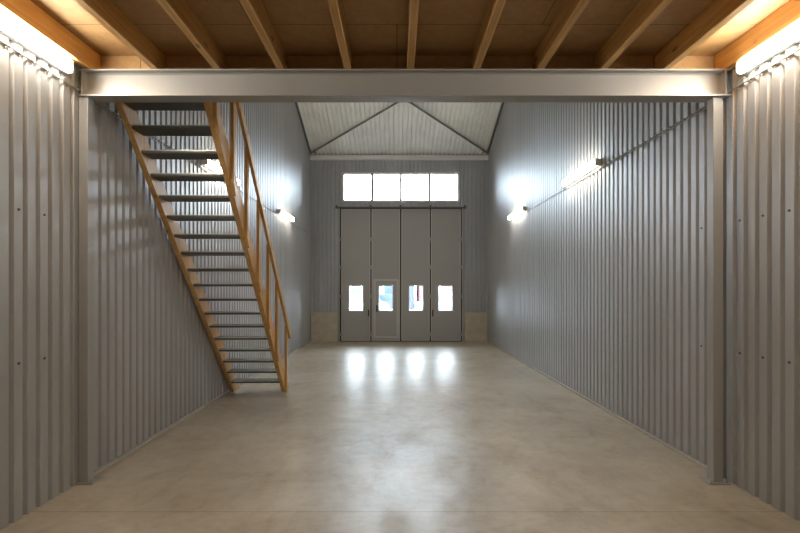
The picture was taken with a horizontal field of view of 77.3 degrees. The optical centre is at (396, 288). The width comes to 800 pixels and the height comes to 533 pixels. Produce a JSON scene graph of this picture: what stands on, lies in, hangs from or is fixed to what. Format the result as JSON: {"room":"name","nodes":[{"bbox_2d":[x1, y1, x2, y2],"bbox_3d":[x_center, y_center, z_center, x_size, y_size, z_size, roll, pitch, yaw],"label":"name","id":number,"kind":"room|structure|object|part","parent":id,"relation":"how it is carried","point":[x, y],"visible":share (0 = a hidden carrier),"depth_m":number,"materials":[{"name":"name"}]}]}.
{"room":"empty warehouse","nodes":[
{"label":"empty warehouse","id":0,"kind":"room"},
{"bbox_2d":[0,10,310,530],"bbox_3d":[-2.995,-3.033,6.965,0.110,9.666,20.330,0,0,0],"label":"wall","id":1,"kind":"structure","parent":0,"point":[156,363],"depth_m":5.15,"materials":[{"name":"grey metal"}]},
{"bbox_2d":[0,40,308,233],"bbox_3d":[-2.938,-1.824,6.875,0.024,0.062,19.750,0,0,0],"label":"cable conduit","id":2,"kind":"object","parent":1,"relation":"attached to","point":[1,41],"visible":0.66,"depth_m":4.89,"materials":[{"name":"grey metal"}]},
{"bbox_2d":[94,341,310,475],"bbox_3d":[-2.982,1.786,10.870,0.135,0.028,12.180,0,0,0],"label":"baseboard","id":3,"kind":"structure","parent":1,"relation":"attached to","point":[108,464],"depth_m":6.24,"materials":[{"name":"grey metal"}]},
{"bbox_2d":[201,160,239,185],"bbox_3d":[-2.900,-1.904,8.341,0.104,0.154,1.641,0,0,0],"label":"light","id":4,"kind":"object","parent":1,"relation":"attached to","point":[210,165],"visible":0.47,"depth_m":7.77,"materials":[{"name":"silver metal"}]},
{"bbox_2d":[277,209,293,221],"bbox_3d":[-2.900,-1.904,13.140,0.104,0.154,1.641,0,0,0],"label":"light","id":5,"kind":"object","parent":1,"relation":"attached to","point":[281,212],"visible":1,"depth_m":12.86,"materials":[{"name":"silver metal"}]},
{"bbox_2d":[295,102,310,153],"bbox_3d":[-2.925,-6.224,11.975,0.050,3.304,9.950,0,0,0],"label":"trim","id":6,"kind":"structure","parent":1,"relation":"attached to","point":[296,104],"depth_m":15.51,"materials":[{"name":"grey metal"}]},
{"bbox_2d":[311,154,487,340],"bbox_3d":[0.075,-1.417,17.160,6.250,6.433,0.120,0,0,0],"label":"wall","id":7,"kind":"structure","parent":0,"point":[326,176],"depth_m":17.10,"materials":[{"name":"grey metal"}]},
{"bbox_2d":[311,312,337,341],"bbox_3d":[-2.480,1.300,17.085,0.900,1.000,0.090,0,0,0],"label":"wall panel","id":8,"kind":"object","parent":7,"relation":"attached to","point":[324,325],"depth_m":17.04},
{"bbox_2d":[340,209,371,341],"bbox_3d":[-1.410,-0.465,17.123,1.086,4.530,0.124,0,0,0],"label":"door","id":9,"kind":"structure","parent":7,"relation":"in","point":[356,224],"depth_m":17.12,"materials":[{"name":"silver metal"}]},
{"bbox_2d":[370,209,400,341],"bbox_3d":[-0.394,-0.465,17.121,1.091,4.530,0.128,0,0,0],"label":"door","id":10,"kind":"structure","parent":7,"relation":"in","point":[386,223],"depth_m":17.12,"materials":[{"name":"silver metal"}]},
{"bbox_3d":[-0.372,0.670,17.142,0.855,2.020,0.075,0,0,0],"label":"wicket frame","id":11,"kind":"part","parent":10,"relation":"part of","materials":[{"name":"silver metal"}]},
{"bbox_3d":[-0.372,0.670,17.148,0.725,1.890,0.064,0,0,0],"label":"wicket door","id":12,"kind":"part","parent":10,"relation":"part of","materials":[{"name":"grey metal"}]},
{"bbox_2d":[310,155,487,160],"bbox_3d":[0.075,-4.478,17.080,6.050,0.155,0.240,0,0,0],"label":"trim","id":13,"kind":"structure","parent":7,"relation":"attached to","point":[312,157],"depth_m":16.96,"materials":[{"name":"white metal"}]},
{"bbox_2d":[335,205,465,208],"bbox_3d":[0.130,-2.797,17.055,4.460,0.125,0.091,0,0,0],"label":"door track","id":14,"kind":"object","parent":7,"relation":"attached to","point":[336,207],"visible":1,"depth_m":17.01,"materials":[{"name":"grey metal"}]},
{"bbox_3d":[0.130,-2.768,17.052,4.460,0.065,0.085,0,0,0],"label":"rail","id":15,"kind":"part","parent":14,"relation":"part of","materials":[{"name":"grey metal"}]},
{"bbox_2d":[342,172,459,201],"bbox_3d":[0.130,-3.485,17.135,4.020,1.010,0.130,0,0,0],"label":"window","id":16,"kind":"structure","parent":7,"relation":"in","point":[372,174],"depth_m":17.08,"materials":[{"name":"white"}]},
{"bbox_2d":[338,209,463,341],"bbox_3d":[0.135,-0.485,17.095,4.320,4.570,0.050,0,0,0],"label":"trim","id":17,"kind":"structure","parent":7,"relation":"attached to","point":[338,209],"depth_m":17.07,"materials":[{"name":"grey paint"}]},
{"bbox_2d":[401,209,431,341],"bbox_3d":[0.669,-0.465,17.128,1.038,4.530,0.113,0,0,0],"label":"door","id":18,"kind":"structure","parent":7,"relation":"in","point":[416,239],"depth_m":17.12,"materials":[{"name":"silver metal"}]},
{"bbox_2d":[431,209,461,341],"bbox_3d":[1.695,-0.465,17.123,1.064,4.530,0.124,0,0,0],"label":"door","id":19,"kind":"structure","parent":7,"relation":"in","point":[445,223],"depth_m":17.12,"materials":[{"name":"silver metal"}]},
{"bbox_2d":[464,312,486,341],"bbox_3d":[2.695,1.300,17.085,0.770,1.000,0.090,0,0,0],"label":"wall panel","id":20,"kind":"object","parent":7,"relation":"attached to","point":[475,323],"depth_m":17.04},
{"bbox_2d":[297,102,501,154],"bbox_3d":[0.075,-6.277,6.950,6.250,3.584,20.700,0,0,0],"label":"roof","id":21,"kind":"structure","parent":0,"point":[403,128],"depth_m":15.66,"materials":[{"name":"grey metal"}]},
{"bbox_2d":[310,102,398,152],"bbox_3d":[-1.346,-5.015,15.661,4.008,0.879,0.238,0,0,39],"label":"brace","id":22,"kind":"object","parent":21,"relation":"attached to","point":[395,103],"visible":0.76,"depth_m":15.54,"materials":[{"name":"silver metal"}]},
{"bbox_2d":[408,102,487,152],"bbox_3d":[1.619,-5.014,15.661,3.820,0.879,0.239,0,0,-41],"label":"brace","id":23,"kind":"object","parent":21,"relation":"attached to","point":[411,103],"visible":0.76,"depth_m":15.54,"materials":[{"name":"silver metal"}]},
{"bbox_2d":[0,342,799,532],"bbox_3d":[0.075,1.900,7.000,6.350,0.200,20.700,0,0,0],"label":"floor","id":24,"kind":"structure","parent":0,"point":[363,437],"depth_m":5.04,"materials":[{"name":"concrete"}]},
{"bbox_2d":[76,97,102,484],"bbox_3d":[-2.875,0.010,4.680,0.146,3.580,0.180,0,0,0],"label":"steel column","id":25,"kind":"structure","parent":24,"relation":"on","point":[86,105],"depth_m":4.63,"materials":[{"name":"silver metal"}]},
{"bbox_3d":[-2.875,1.794,4.680,0.146,0.012,0.180,0,0,0],"label":"plate","id":26,"kind":"part","parent":25,"relation":"part of","materials":[{"name":"grey paint"}]},
{"bbox_2d":[115,102,290,391],"bbox_3d":[-2.375,-0.684,6.966,1.042,4.968,4.306,0,0,-1],"label":"staircase","id":27,"kind":"structure","parent":24,"relation":"on","point":[137,133],"depth_m":6.31,"materials":[{"name":"brown wood"}]},
{"bbox_3d":[-1.873,-1.145,6.903,0.040,4.046,3.890,0,0,-1],"label":"handrail","id":28,"kind":"part","parent":27,"relation":"part of","materials":[{"name":"brown wood"}]},
{"bbox_2d":[698,97,730,484],"bbox_3d":[2.970,0.010,4.680,0.200,3.580,0.180,0,0,0],"label":"steel column","id":29,"kind":"structure","parent":24,"relation":"on","point":[714,476],"depth_m":4.63,"materials":[{"name":"silver metal"}]},
{"bbox_2d":[79,69,730,101],"bbox_3d":[0.072,-1.903,4.685,6.005,0.246,0.170,0,0,0],"label":"steel beam","id":30,"kind":"structure","parent":29,"relation":"on","point":[100,85],"depth_m":4.68,"materials":[{"name":"grey metal"}]},
{"bbox_2d":[0,0,99,68],"bbox_3d":[-2.850,-2.123,0.782,0.062,0.195,7.945,0,0,0],"label":"joist","id":31,"kind":"object","parent":30,"relation":"on","point":[28,14],"visible":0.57,"depth_m":4.08,"materials":[{"name":"brown wood"}]},
{"bbox_2d":[0,12,73,80],"bbox_3d":[-2.900,-1.934,3.680,0.104,0.154,1.641,0,0,0],"label":"light","id":32,"kind":"object","parent":31,"relation":"attached to","point":[9,28],"visible":1,"depth_m":3.96,"materials":[{"name":"translucent white plastic"},{"name":"painted steel"}]},
{"bbox_3d":[-2.904,-1.903,4.685,0.012,0.220,0.162,0,0,0],"label":"plate","id":33,"kind":"part","parent":30,"relation":"part of","materials":[{"name":"grey paint"}]},
{"bbox_2d":[75,0,164,68],"bbox_3d":[-2.235,-2.123,0.782,0.062,0.195,7.945,0,0,0],"label":"joist","id":34,"kind":"object","parent":30,"relation":"on","point":[105,12],"visible":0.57,"depth_m":4.06,"materials":[{"name":"brown wood"}]},
{"bbox_2d":[157,0,225,68],"bbox_3d":[-1.660,-2.123,0.782,0.062,0.195,7.945,0,0,0],"label":"joist","id":35,"kind":"object","parent":30,"relation":"on","point":[180,12],"visible":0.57,"depth_m":4.06,"materials":[{"name":"brown wood"}]},
{"bbox_2d":[240,0,286,68],"bbox_3d":[-1.075,-2.123,0.782,0.062,0.195,7.945,0,0,0],"label":"joist","id":36,"kind":"object","parent":30,"relation":"on","point":[255,10],"visible":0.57,"depth_m":4.03,"materials":[{"name":"brown wood"}]},
{"bbox_2d":[328,0,351,68],"bbox_3d":[-0.455,-2.123,0.782,0.062,0.195,7.945,0,0,0],"label":"joist","id":37,"kind":"object","parent":30,"relation":"on","point":[336,6],"visible":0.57,"depth_m":4.00,"materials":[{"name":"brown wood"}]},
{"bbox_2d":[100,56,714,68],"bbox_3d":[0.075,-2.123,4.777,6.030,0.195,0.040,0,0,0],"label":"board","id":38,"kind":"object","parent":30,"relation":"on","point":[106,62],"visible":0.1,"depth_m":4.76,"materials":[{"name":"brown wood"}]},
{"bbox_2d":[407,0,418,68],"bbox_3d":[0.125,-2.123,0.782,0.062,0.195,7.945,0,0,0],"label":"joist","id":39,"kind":"object","parent":30,"relation":"on","point":[413,4],"visible":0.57,"depth_m":3.96,"materials":[{"name":"brown wood"}]},
{"bbox_2d":[471,0,505,68],"bbox_3d":[0.735,-2.123,0.782,0.062,0.195,7.945,0,0,0],"label":"joist","id":40,"kind":"object","parent":30,"relation":"on","point":[494,8],"visible":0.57,"depth_m":4.02,"materials":[{"name":"brown wood"}]},
{"bbox_2d":[533,0,589,68],"bbox_3d":[1.325,-2.123,0.782,0.062,0.195,7.945,0,0,0],"label":"joist","id":41,"kind":"object","parent":30,"relation":"on","point":[570,10],"visible":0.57,"depth_m":4.06,"materials":[{"name":"brown wood"}]},
{"bbox_2d":[594,0,671,68],"bbox_3d":[1.905,-2.123,0.782,0.062,0.195,7.945,0,0,0],"label":"joist","id":42,"kind":"object","parent":30,"relation":"on","point":[645,12],"visible":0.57,"depth_m":4.06,"materials":[{"name":"brown wood"}]},
{"bbox_2d":[655,0,754,68],"bbox_3d":[2.485,-2.123,0.782,0.062,0.195,7.945,0,0,0],"label":"joist","id":43,"kind":"object","parent":30,"relation":"on","point":[720,12],"visible":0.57,"depth_m":4.07,"materials":[{"name":"brown wood"}]},
{"bbox_3d":[3.031,-1.903,4.685,0.012,0.220,0.162,0,0,0],"label":"plate","id":44,"kind":"part","parent":30,"relation":"part of","materials":[{"name":"grey paint"}]},
{"bbox_2d":[715,0,799,68],"bbox_3d":[3.050,-2.123,0.782,0.062,0.195,7.945,0,0,0],"label":"joist","id":45,"kind":"object","parent":30,"relation":"on","point":[787,15],"visible":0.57,"depth_m":4.15,"materials":[{"name":"brown wood"}]},
{"bbox_2d":[735,22,799,81],"bbox_3d":[3.050,-1.934,3.700,0.104,0.154,1.641,0,0,0],"label":"light","id":46,"kind":"object","parent":45,"relation":"attached to","point":[790,37],"visible":1,"depth_m":4.06,"materials":[{"name":"glowing white plastic diffuser"},{"name":"painted metal"}]},
{"bbox_3d":[2.970,1.794,4.680,0.200,0.012,0.180,0,0,0],"label":"plate","id":47,"kind":"part","parent":29,"relation":"part of","materials":[{"name":"grey paint"}]},
{"bbox_2d":[30,0,789,55],"bbox_3d":[0.075,-2.241,0.780,6.050,0.040,7.960,0,0,0],"label":"ceiling","id":48,"kind":"structure","parent":0,"point":[302,27],"depth_m":4.20,"materials":[{"name":"brown wood"}]},
{"bbox_2d":[488,41,799,520],"bbox_3d":[3.145,-3.033,6.965,0.110,9.666,20.330,0,0,0],"label":"wall","id":49,"kind":"structure","parent":0,"point":[599,287],"depth_m":5.82,"materials":[{"name":"silver corrugated steel"}]},
{"bbox_2d":[487,102,503,153],"bbox_3d":[3.075,-6.224,11.975,0.050,3.304,9.950,0,0,0],"label":"trim","id":50,"kind":"structure","parent":49,"relation":"attached to","point":[502,104],"depth_m":15.53,"materials":[{"name":"grey metal"}]},
{"bbox_2d":[508,206,525,219],"bbox_3d":[3.050,-1.904,12.790,0.104,0.154,1.641,0,0,0],"label":"light","id":51,"kind":"object","parent":49,"relation":"attached to","point":[523,209],"visible":1,"depth_m":12.56,"materials":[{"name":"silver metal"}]},
{"bbox_2d":[561,158,601,188],"bbox_3d":[3.050,-1.904,8.390,0.104,0.154,1.641,0,0,0],"label":"light","id":52,"kind":"object","parent":49,"relation":"attached to","point":[596,163],"visible":1,"depth_m":8.13,"materials":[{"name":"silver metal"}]},
{"bbox_2d":[487,341,706,470],"bbox_3d":[3.132,1.786,10.870,0.135,0.028,12.180,0,0,0],"label":"baseboard","id":53,"kind":"structure","parent":49,"relation":"attached to","point":[688,457],"depth_m":6.70,"materials":[{"name":"grey metal"}]},
{"bbox_2d":[513,48,799,219],"bbox_3d":[3.088,-1.823,5.125,0.024,0.059,16.250,0,0,0],"label":"cable conduit","id":54,"kind":"object","parent":49,"relation":"attached to","point":[797,50],"visible":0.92,"depth_m":5.61,"materials":[{"name":"grey metal"}]},
{"label":"outside","id":55,"kind":"structure","parent":0,"visible":0},
{"bbox_3d":[0.000,1.950,63.675,120.000,0.200,92.650,0,0,0],"label":"ground","id":56,"kind":"structure","parent":55,"visible":0},
{"bbox_2d":[349,295,389,309],"bbox_3d":[-2.590,1.125,33.000,4.220,1.450,1.800,0,0,0],"label":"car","id":57,"kind":"object","parent":56,"relation":"on","point":[355,301],"visible":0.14,"depth_m":32.15,"materials":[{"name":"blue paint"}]},
{"bbox_2d":[349,286,413,308],"bbox_3d":[-6.200,-2.425,50.000,16.000,8.550,8.600,0,0,0],"label":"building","id":58,"kind":"structure","parent":56,"relation":"on","point":[353,290],"depth_m":46.00,"materials":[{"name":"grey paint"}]},
{"bbox_3d":[-0.750,0.250,45.985,0.940,1.140,0.030,0,0,0],"label":"pane","id":59,"kind":"part","parent":58,"relation":"part of","materials":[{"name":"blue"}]},
{"bbox_2d":[379,294,411,308],"bbox_3d":[-0.990,1.125,39.000,4.220,1.450,1.800,0,0,0],"label":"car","id":60,"kind":"object","parent":56,"relation":"on","point":[388,298],"visible":0.07,"depth_m":38.23,"materials":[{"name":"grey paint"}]},
{"bbox_2d":[414,294,451,309],"bbox_3d":[3.410,1.125,37.000,4.220,1.450,1.800,0,0,0],"label":"car","id":61,"kind":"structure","parent":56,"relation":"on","point":[445,300],"depth_m":36.15,"materials":[{"name":"white"}]},
{"bbox_2d":[416,286,451,301],"bbox_3d":[9.000,-2.425,48.000,14.400,8.550,8.600,0,0,0],"label":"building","id":62,"kind":"structure","parent":56,"relation":"on","point":[419,289],"depth_m":44.00,"materials":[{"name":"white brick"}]}
]}

